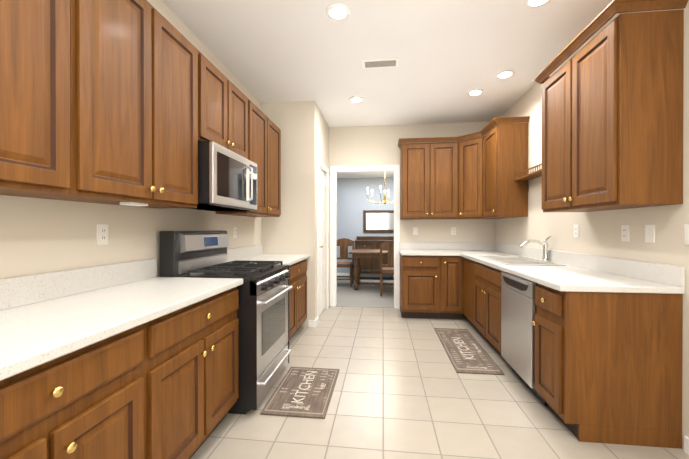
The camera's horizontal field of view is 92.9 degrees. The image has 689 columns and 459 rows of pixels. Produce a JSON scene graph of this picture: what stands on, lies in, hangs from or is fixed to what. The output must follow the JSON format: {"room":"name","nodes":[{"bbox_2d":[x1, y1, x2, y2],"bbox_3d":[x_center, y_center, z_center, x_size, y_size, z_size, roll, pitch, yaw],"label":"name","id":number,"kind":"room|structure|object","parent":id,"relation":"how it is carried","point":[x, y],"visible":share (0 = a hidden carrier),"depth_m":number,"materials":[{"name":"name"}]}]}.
{"room":"kitchen","nodes":[
{"label":"kitchen","id":0,"kind":"room"},
{"bbox_2d":[0,0,260,278],"bbox_3d":[-1.401,-0.188,1.874,0.120,2.850,7.140,0,0,7],"label":"wall","id":1,"kind":"structure","parent":0,"point":[39,235],"depth_m":1.78,"materials":[{"name":"beige paint"}]},
{"bbox_2d":[0,0,70,194],"bbox_3d":[-1.274,-0.674,0.873,0.358,1.070,0.904,0,0,7],"label":"upper cabinet","id":2,"kind":"object","parent":1,"relation":"attached to","point":[35,152],"visible":1,"depth_m":1.16,"materials":[{"name":"brown wood"}]},
{"bbox_2d":[97,224,107,244],"bbox_3d":[-1.342,0.028,1.818,0.010,0.114,0.072,0,0,7],"label":"electrical outlet","id":3,"kind":"object","parent":1,"relation":"attached to","point":[102,234],"visible":1,"depth_m":1.81,"materials":[{"name":"white plastic"}]},
{"bbox_2d":[8,0,197,207],"bbox_3d":[-1.169,-0.677,1.767,0.358,1.070,0.894,0,0,7],"label":"upper cabinet","id":4,"kind":"object","parent":1,"relation":"attached to","point":[133,100],"visible":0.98,"depth_m":1.60,"materials":[{"name":"brown wood"}]},
{"bbox_2d":[120,202,147,205],"bbox_3d":[-1.111,-0.134,1.730,0.070,0.016,0.120,0,0,7],"label":"light fixture","id":5,"kind":"object","parent":4,"relation":"attached to","point":[133,204],"visible":1,"depth_m":1.69,"materials":[{"name":"white plastic"}]},
{"bbox_2d":[197,49,247,158],"bbox_3d":[-1.070,-0.913,2.615,0.358,0.605,0.814,0,0,7],"label":"upper cabinet","id":6,"kind":"object","parent":1,"relation":"attached to","point":[223,110],"visible":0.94,"depth_m":2.48,"materials":[{"name":"brown wood"}]},
{"bbox_2d":[186,141,256,210],"bbox_3d":[-1.014,-0.380,2.594,0.465,0.430,0.775,0,0,7],"label":"microwave","id":7,"kind":"object","parent":6,"relation":"attached to","point":[227,179],"visible":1,"depth_m":2.37,"materials":[{"name":"silver metal"}]},
{"bbox_2d":[233,227,236,237],"bbox_3d":[-1.151,0.032,3.447,0.010,0.114,0.072,0,0,7],"label":"electrical outlet","id":8,"kind":"object","parent":1,"relation":"attached to","point":[234,232],"visible":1,"depth_m":3.44,"materials":[{"name":"white plastic"}]},
{"bbox_2d":[216,99,280,216],"bbox_3d":[-0.967,-0.684,3.498,0.358,1.070,0.960,0,0,7],"label":"upper cabinet","id":9,"kind":"object","parent":1,"relation":"attached to","point":[264,142],"visible":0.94,"depth_m":3.42,"materials":[{"name":"brown wood"}]},
{"bbox_2d":[261,101,328,326],"bbox_3d":[-0.657,-0.198,4.707,0.700,2.850,1.100,0,0,7],"label":"wall","id":10,"kind":"structure","parent":0,"point":[303,126],"depth_m":4.15,"materials":[{"name":"beige paint"}]},
{"bbox_2d":[319,168,324,315],"bbox_3d":[-0.327,0.173,4.696,0.099,2.084,0.705,0,0,7],"label":"closet door","id":11,"kind":"structure","parent":10,"relation":"in","point":[321,240],"depth_m":4.76,"materials":[{"name":"white paint"}]},
{"bbox_2d":[317,158,328,322],"bbox_3d":[-0.299,0.144,4.692,0.014,2.165,0.840,0,0,7],"label":"trim","id":12,"kind":"structure","parent":10,"relation":"attached to","point":[322,164],"depth_m":4.35,"materials":[{"name":"white paint"}]},
{"bbox_2d":[337,178,393,272],"bbox_3d":[0.837,-0.212,8.358,4.800,2.850,0.100,0,0,7],"label":"wall","id":13,"kind":"structure","parent":0,"point":[353,202],"depth_m":8.37,"materials":[{"name":"paint"}]},
{"bbox_2d":[337,273,393,276],"bbox_3d":[0.831,1.162,8.308,4.800,0.096,0.012,0,0,7],"label":"baseboard","id":14,"kind":"structure","parent":13,"relation":"attached to","point":[366,275],"depth_m":8.33,"materials":[{"name":"white paint"}]},
{"bbox_2d":[363,210,393,231],"bbox_3d":[0.978,-0.206,8.271,1.000,0.560,0.035,0,0,7],"label":"wall mirror","id":15,"kind":"object","parent":13,"relation":"attached to","point":[378,220],"visible":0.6,"depth_m":8.28,"materials":[{"name":"brown mirror"}]},
{"bbox_2d":[337,172,393,178],"bbox_3d":[0.658,-1.341,6.824,5.000,0.080,3.180,0,0,7],"label":"ceiling","id":16,"kind":"structure","parent":0,"point":[364,175],"depth_m":7.91,"materials":[{"name":"white paint"}]},
{"bbox_2d":[367,172,392,203],"bbox_3d":[0.836,-0.910,6.795,0.767,0.778,0.782,0,0,7],"label":"chandelier","id":17,"kind":"object","parent":16,"relation":"hanging from","point":[384,201],"visible":0.67,"depth_m":6.78,"materials":[{"name":"gold metal"}]},
{"bbox_2d":[162,0,612,126],"bbox_3d":[0.263,-1.652,1.674,3.470,0.080,7.140,0,0,7],"label":"ceiling","id":18,"kind":"structure","parent":0,"point":[449,54],"depth_m":2.94,"materials":[{"name":"white paint"}]},
{"bbox_2d":[326,3,349,20],"bbox_3d":[-0.047,-1.607,2.425,0.180,0.014,0.180,0,0,7],"label":"recessed light","id":19,"kind":"object","parent":18,"relation":"in","point":[338,12],"visible":1,"depth_m":2.41,"materials":[{"name":"white paint"}]},
{"bbox_2d":[349,96,362,102],"bbox_3d":[0.145,-1.613,4.064,0.180,0.014,0.180,0,0,7],"label":"recessed light","id":20,"kind":"object","parent":18,"relation":"in","point":[355,99],"visible":0.98,"depth_m":4.04,"materials":[{"name":"white paint"}]},
{"bbox_2d":[362,58,398,68],"bbox_3d":[0.349,-1.613,3.185,0.350,0.008,0.160,0,0,7],"label":"ceiling vent","id":21,"kind":"object","parent":18,"relation":"in","point":[381,63],"visible":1,"depth_m":3.18,"materials":[{"name":"white metal"}]},
{"bbox_2d":[467,89,483,95],"bbox_3d":[1.539,-1.613,3.851,0.180,0.014,0.180,0,0,7],"label":"recessed light","id":22,"kind":"object","parent":18,"relation":"in","point":[473,92],"visible":1,"depth_m":3.83,"materials":[{"name":"white paint"}]},
{"bbox_2d":[495,70,514,78],"bbox_3d":[1.668,-1.611,3.403,0.180,0.014,0.180,0,0,7],"label":"recessed light","id":23,"kind":"object","parent":18,"relation":"in","point":[503,74],"visible":1,"depth_m":3.39,"materials":[{"name":"white paint"}]},
{"bbox_2d":[524,0,550,7],"bbox_3d":[1.356,-1.607,2.282,0.180,0.014,0.180,0,0,7],"label":"recessed light","id":24,"kind":"object","parent":18,"relation":"in","point":[533,3],"visible":1,"depth_m":2.32,"materials":[{"name":"white paint"}]},
{"bbox_2d":[329,122,495,305],"bbox_3d":[0.670,-0.200,5.166,3.230,2.850,0.120,0,0,7],"label":"wall","id":25,"kind":"structure","parent":0,"point":[362,145],"depth_m":5.07,"materials":[{"name":"beige paint"}]},
{"bbox_2d":[330,165,399,308],"bbox_3d":[0.323,0.145,5.208,0.950,2.160,0.120,0,0,7],"label":"door frame","id":26,"kind":"structure","parent":25,"relation":"attached to","point":[353,171],"depth_m":5.20,"materials":[{"name":"white paint"}]},
{"bbox_2d":[413,227,417,234],"bbox_3d":[1.095,0.026,5.051,0.072,0.114,0.010,0,0,7],"label":"electrical outlet","id":27,"kind":"object","parent":25,"relation":"attached to","point":[415,230],"visible":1,"depth_m":5.05,"materials":[{"name":"white plastic"}]},
{"bbox_2d":[400,142,457,219],"bbox_3d":[1.239,-0.701,4.844,0.793,1.095,0.378,0,0,7],"label":"upper cabinet","id":28,"kind":"object","parent":25,"relation":"attached to","point":[428,180],"visible":1,"depth_m":4.69,"materials":[{"name":"brown wood"}]},
{"bbox_2d":[451,227,455,234],"bbox_3d":[1.661,0.026,4.985,0.072,0.114,0.010,0,0,7],"label":"electrical outlet","id":29,"kind":"object","parent":25,"relation":"attached to","point":[453,230],"visible":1,"depth_m":4.98,"materials":[{"name":"white plastic"}]},
{"bbox_2d":[190,306,688,458],"bbox_3d":[0.256,1.268,1.625,3.470,0.060,7.020,0,0,7],"label":"floor","id":30,"kind":"structure","parent":0,"point":[403,389],"depth_m":2.20,"materials":[{"name":"tile"}]},
{"bbox_2d":[0,324,143,458],"bbox_3d":[-1.121,0.803,0.965,0.641,0.875,0.772,0,0,7],"label":"base cabinet","id":31,"kind":"object","parent":30,"relation":"on","point":[86,402],"visible":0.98,"depth_m":1.03,"materials":[{"name":"brown wood"}]},
{"bbox_2d":[143,287,238,458],"bbox_3d":[-1.027,0.800,1.772,0.641,0.875,0.853,0,0,7],"label":"base cabinet","id":32,"kind":"object","parent":30,"relation":"on","point":[190,376],"visible":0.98,"depth_m":1.60,"materials":[{"name":"brown wood"}]},
{"bbox_2d":[160,230,292,413],"bbox_3d":[-0.852,0.622,2.568,0.743,1.225,0.758,0,0,7],"label":"stove","id":33,"kind":"object","parent":30,"relation":"on","point":[264,350],"visible":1,"depth_m":2.29,"materials":[{"name":"silver metal"}]},
{"bbox_2d":[289,259,306,339],"bbox_3d":[-0.818,0.794,3.562,0.641,0.875,1.213,0,0,7],"label":"base cabinet","id":34,"kind":"object","parent":30,"relation":"on","point":[297,298],"visible":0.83,"depth_m":3.62,"materials":[{"name":"brown wood"}]},
{"bbox_2d":[0,244,309,380],"bbox_3d":[-1.078,0.282,1.359,0.635,0.163,5.647,0,0,7],"label":"countertop","id":35,"kind":"structure","parent":34,"relation":"on","point":[47,317],"depth_m":1.40,"materials":[{"name":"white stone"}]},
{"bbox_2d":[260,367,339,418],"bbox_3d":[-0.303,1.228,2.526,0.440,0.011,0.740,0,0,7],"label":"area rug","id":36,"kind":"object","parent":30,"relation":"on","point":[316,400],"visible":1,"depth_m":2.43,"materials":[{"name":"brown fabric"}]},
{"bbox_2d":[284,405,308,409],"bbox_3d":[-0.333,1.223,2.257,0.188,0.001,0.048,0,0,11],"label":"lettering","id":37,"kind":"object","parent":36,"relation":"on","point":[296,407],"visible":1,"depth_m":2.25,"materials":[{"name":"beige fabric"}]},
{"bbox_2d":[291,371,316,402],"bbox_3d":[-0.309,1.222,2.567,0.088,0.001,0.510,0,0,7],"label":"lettering","id":38,"kind":"object","parent":36,"relation":"on","point":[304,389],"visible":1,"depth_m":2.53,"materials":[{"name":"beige fabric"}]},
{"bbox_2d":[400,254,439,318],"bbox_3d":[1.072,0.789,4.726,0.510,0.875,0.661,0,0,7],"label":"base cabinet","id":39,"kind":"object","parent":30,"relation":"on","point":[419,286],"visible":0.98,"depth_m":4.44,"materials":[{"name":"brown wood"}]},
{"bbox_2d":[439,256,462,319],"bbox_3d":[1.483,0.789,4.678,0.312,0.875,0.661,0,0,7],"label":"base cabinet","id":40,"kind":"object","parent":30,"relation":"on","point":[451,287],"visible":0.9,"depth_m":4.39,"materials":[{"name":"brown wood"}]},
{"bbox_2d":[399,242,458,255],"bbox_3d":[1.176,0.274,4.715,0.750,0.153,0.655,0,0,7],"label":"countertop","id":41,"kind":"structure","parent":40,"relation":"on","point":[405,248],"depth_m":4.97,"materials":[{"name":"white stone"}]},
{"bbox_2d":[434,328,504,374],"bbox_3d":[1.232,1.225,3.409,0.395,0.011,1.250,0,0,7],"label":"area rug","id":42,"kind":"object","parent":30,"relation":"on","point":[461,363],"visible":1,"depth_m":3.22,"materials":[{"name":"brown fabric"}]},
{"bbox_2d":[451,337,473,358],"bbox_3d":[1.221,1.219,3.385,0.105,0.001,0.612,0,0,7],"label":"lettering","id":43,"kind":"object","parent":42,"relation":"on","point":[458,342],"visible":1,"depth_m":3.35,"materials":[{"name":"beige fabric"}]},
{"bbox_2d":[463,257,481,334],"bbox_3d":[1.856,0.792,4.057,0.610,0.875,0.580,0,0,7],"label":"base cabinet","id":44,"kind":"object","parent":30,"relation":"on","point":[468,287],"visible":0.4,"depth_m":4.10,"materials":[{"name":"brown wood"}]},
{"bbox_2d":[474,261,505,360],"bbox_3d":[1.744,0.794,3.318,0.661,0.875,0.908,0,0,7],"label":"base cabinet","id":45,"kind":"object","parent":30,"relation":"on","point":[487,301],"visible":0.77,"depth_m":3.28,"materials":[{"name":"brown wood"}]},
{"bbox_2d":[459,242,684,293],"bbox_3d":[1.745,0.279,3.412,0.682,0.153,3.112,0,0,7],"label":"countertop","id":46,"kind":"structure","parent":45,"relation":"on","point":[578,272],"depth_m":2.29,"materials":[{"name":"white stone"}]},
{"bbox_2d":[479,256,565,265],"bbox_3d":[1.743,0.407,3.321,0.480,0.201,0.900,0,0,7],"label":"sink","id":47,"kind":"object","parent":46,"relation":"in","point":[511,260],"visible":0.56,"depth_m":3.30,"materials":[{"name":"white"}]},
{"bbox_2d":[519,236,551,260],"bbox_3d":[1.909,0.189,3.273,0.277,0.257,0.120,0,0,7],"label":"faucet","id":48,"kind":"object","parent":46,"relation":"on","point":[545,249],"visible":0.96,"depth_m":3.28,"materials":[{"name":"silver metal"}]},
{"bbox_2d":[501,271,547,405],"bbox_3d":[1.645,0.799,2.565,0.624,0.872,0.604,0,0,7],"label":"dishwasher","id":49,"kind":"object","parent":30,"relation":"on","point":[518,308],"visible":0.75,"depth_m":2.50,"materials":[{"name":"silver metal"}]},
{"bbox_2d":[532,283,682,448],"bbox_3d":[1.598,0.799,2.071,0.661,0.875,0.380,0,0,7],"label":"base cabinet","id":50,"kind":"object","parent":30,"relation":"on","point":[608,367],"visible":1,"depth_m":1.89,"materials":[{"name":"brown wood"}]},
{"bbox_2d":[495,0,688,448],"bbox_3d":[1.927,-0.186,1.485,0.120,2.850,7.140,0,0,7],"label":"wall","id":51,"kind":"structure","parent":0,"point":[599,233],"depth_m":2.43,"materials":[{"name":"beige paint"}]},
{"bbox_2d":[458,136,503,218],"bbox_3d":[1.927,-0.701,4.654,0.610,1.095,0.595,0,0,7],"label":"upper cabinet","id":52,"kind":"object","parent":51,"relation":"attached to","point":[470,178],"visible":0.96,"depth_m":4.50,"materials":[{"name":"brown wood"}]},
{"bbox_2d":[398,0,687,147],"bbox_3d":[1.362,-1.272,3.437,1.449,0.055,3.139,0,0,7],"label":"crown molding","id":53,"kind":"structure","parent":52,"relation":"on","point":[599,21],"depth_m":2.17,"materials":[{"name":"brown wood"}]},
{"bbox_2d":[484,122,527,217],"bbox_3d":[1.977,-0.698,4.084,0.378,1.095,0.517,0,0,7],"label":"upper cabinet","id":54,"kind":"object","parent":51,"relation":"attached to","point":[505,161],"visible":1,"depth_m":3.83,"materials":[{"name":"brown wood"}]},
{"bbox_2d":[515,163,541,190],"bbox_3d":[1.998,-0.540,3.283,0.150,0.204,1.063,0,0,7],"label":"shelf","id":55,"kind":"object","parent":51,"relation":"attached to","point":[524,179],"visible":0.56,"depth_m":3.58,"materials":[{"name":"brown wood"}]},
{"bbox_2d":[574,224,578,237],"bbox_3d":[2.021,0.014,2.854,0.010,0.114,0.072,0,0,7],"label":"electrical outlet","id":56,"kind":"object","parent":51,"relation":"attached to","point":[576,231],"visible":1,"depth_m":2.85,"materials":[{"name":"white plastic"}]},
{"bbox_2d":[542,9,683,211],"bbox_3d":[1.770,-0.692,2.312,0.378,1.095,0.910,0,0,7],"label":"upper cabinet","id":57,"kind":"object","parent":51,"relation":"attached to","point":[612,115],"visible":1,"depth_m":1.89,"materials":[{"name":"brown wood"}]},
{"bbox_2d":[621,225,629,241],"bbox_3d":[1.954,0.026,2.278,0.010,0.114,0.072,0,0,7],"label":"electrical outlet","id":58,"kind":"object","parent":51,"relation":"attached to","point":[625,232],"visible":1,"depth_m":2.27,"materials":[{"name":"white plastic"}]},
{"bbox_2d":[645,225,654,242],"bbox_3d":[1.929,0.027,2.070,0.010,0.114,0.072,0,0,7],"label":"light switch","id":59,"kind":"object","parent":51,"relation":"attached to","point":[649,233],"visible":1,"depth_m":2.06,"materials":[{"name":"white plastic"}]},
{"bbox_2d":[684,436,688,454],"bbox_3d":[1.680,1.202,-0.052,0.012,0.085,3.780,0,0,7],"label":"baseboard","id":60,"kind":"structure","parent":51,"relation":"attached to","point":[686,440],"depth_m":1.81,"materials":[{"name":"white paint"}]},
{"bbox_2d":[684,224,688,244],"bbox_3d":[1.894,0.028,1.772,0.010,0.114,0.118,0,0,7],"label":"light switch","id":61,"kind":"object","parent":51,"relation":"attached to","point":[686,234],"visible":1,"depth_m":1.82,"materials":[{"name":"white plastic"}]},
{"label":"outside","id":62,"kind":"structure","parent":0,"visible":0},
{"bbox_2d":[335,277,393,307],"bbox_3d":[0.646,1.247,6.725,4.800,0.064,3.200,0,0,7],"label":"floor carpet","id":63,"kind":"object","parent":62,"point":[361,296],"visible":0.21,"depth_m":6.13,"materials":[{"name":"grey carpet"}]},
{"bbox_2d":[337,238,353,286],"bbox_3d":[-0.035,0.704,7.185,0.460,1.020,0.500,0,0,7],"label":"chair","id":64,"kind":"object","parent":63,"relation":"on","point":[343,243],"visible":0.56,"depth_m":7.36,"materials":[{"name":"brown wood"}]},
{"bbox_2d":[349,249,387,289],"bbox_3d":[0.806,0.829,6.805,1.360,0.770,0.880,0,0,7],"label":"dining table","id":65,"kind":"object","parent":63,"relation":"on","point":[358,254],"visible":0.48,"depth_m":6.54,"materials":[{"name":"brown wood"}]},
{"bbox_2d":[354,236,393,273],"bbox_3d":[0.948,0.692,8.015,1.380,1.035,0.523,0,0,7],"label":"sideboard","id":66,"kind":"object","parent":63,"relation":"on","point":[370,265],"visible":0.35,"depth_m":7.84,"materials":[{"name":"brown wood"}]},
{"bbox_2d":[380,241,393,295],"bbox_3d":[0.900,0.708,6.139,0.460,1.020,0.500,0,0,7],"label":"chair","id":67,"kind":"object","parent":63,"relation":"on","point":[388,268],"visible":0.44,"depth_m":5.95,"materials":[{"name":"brown wood"}]}
]}

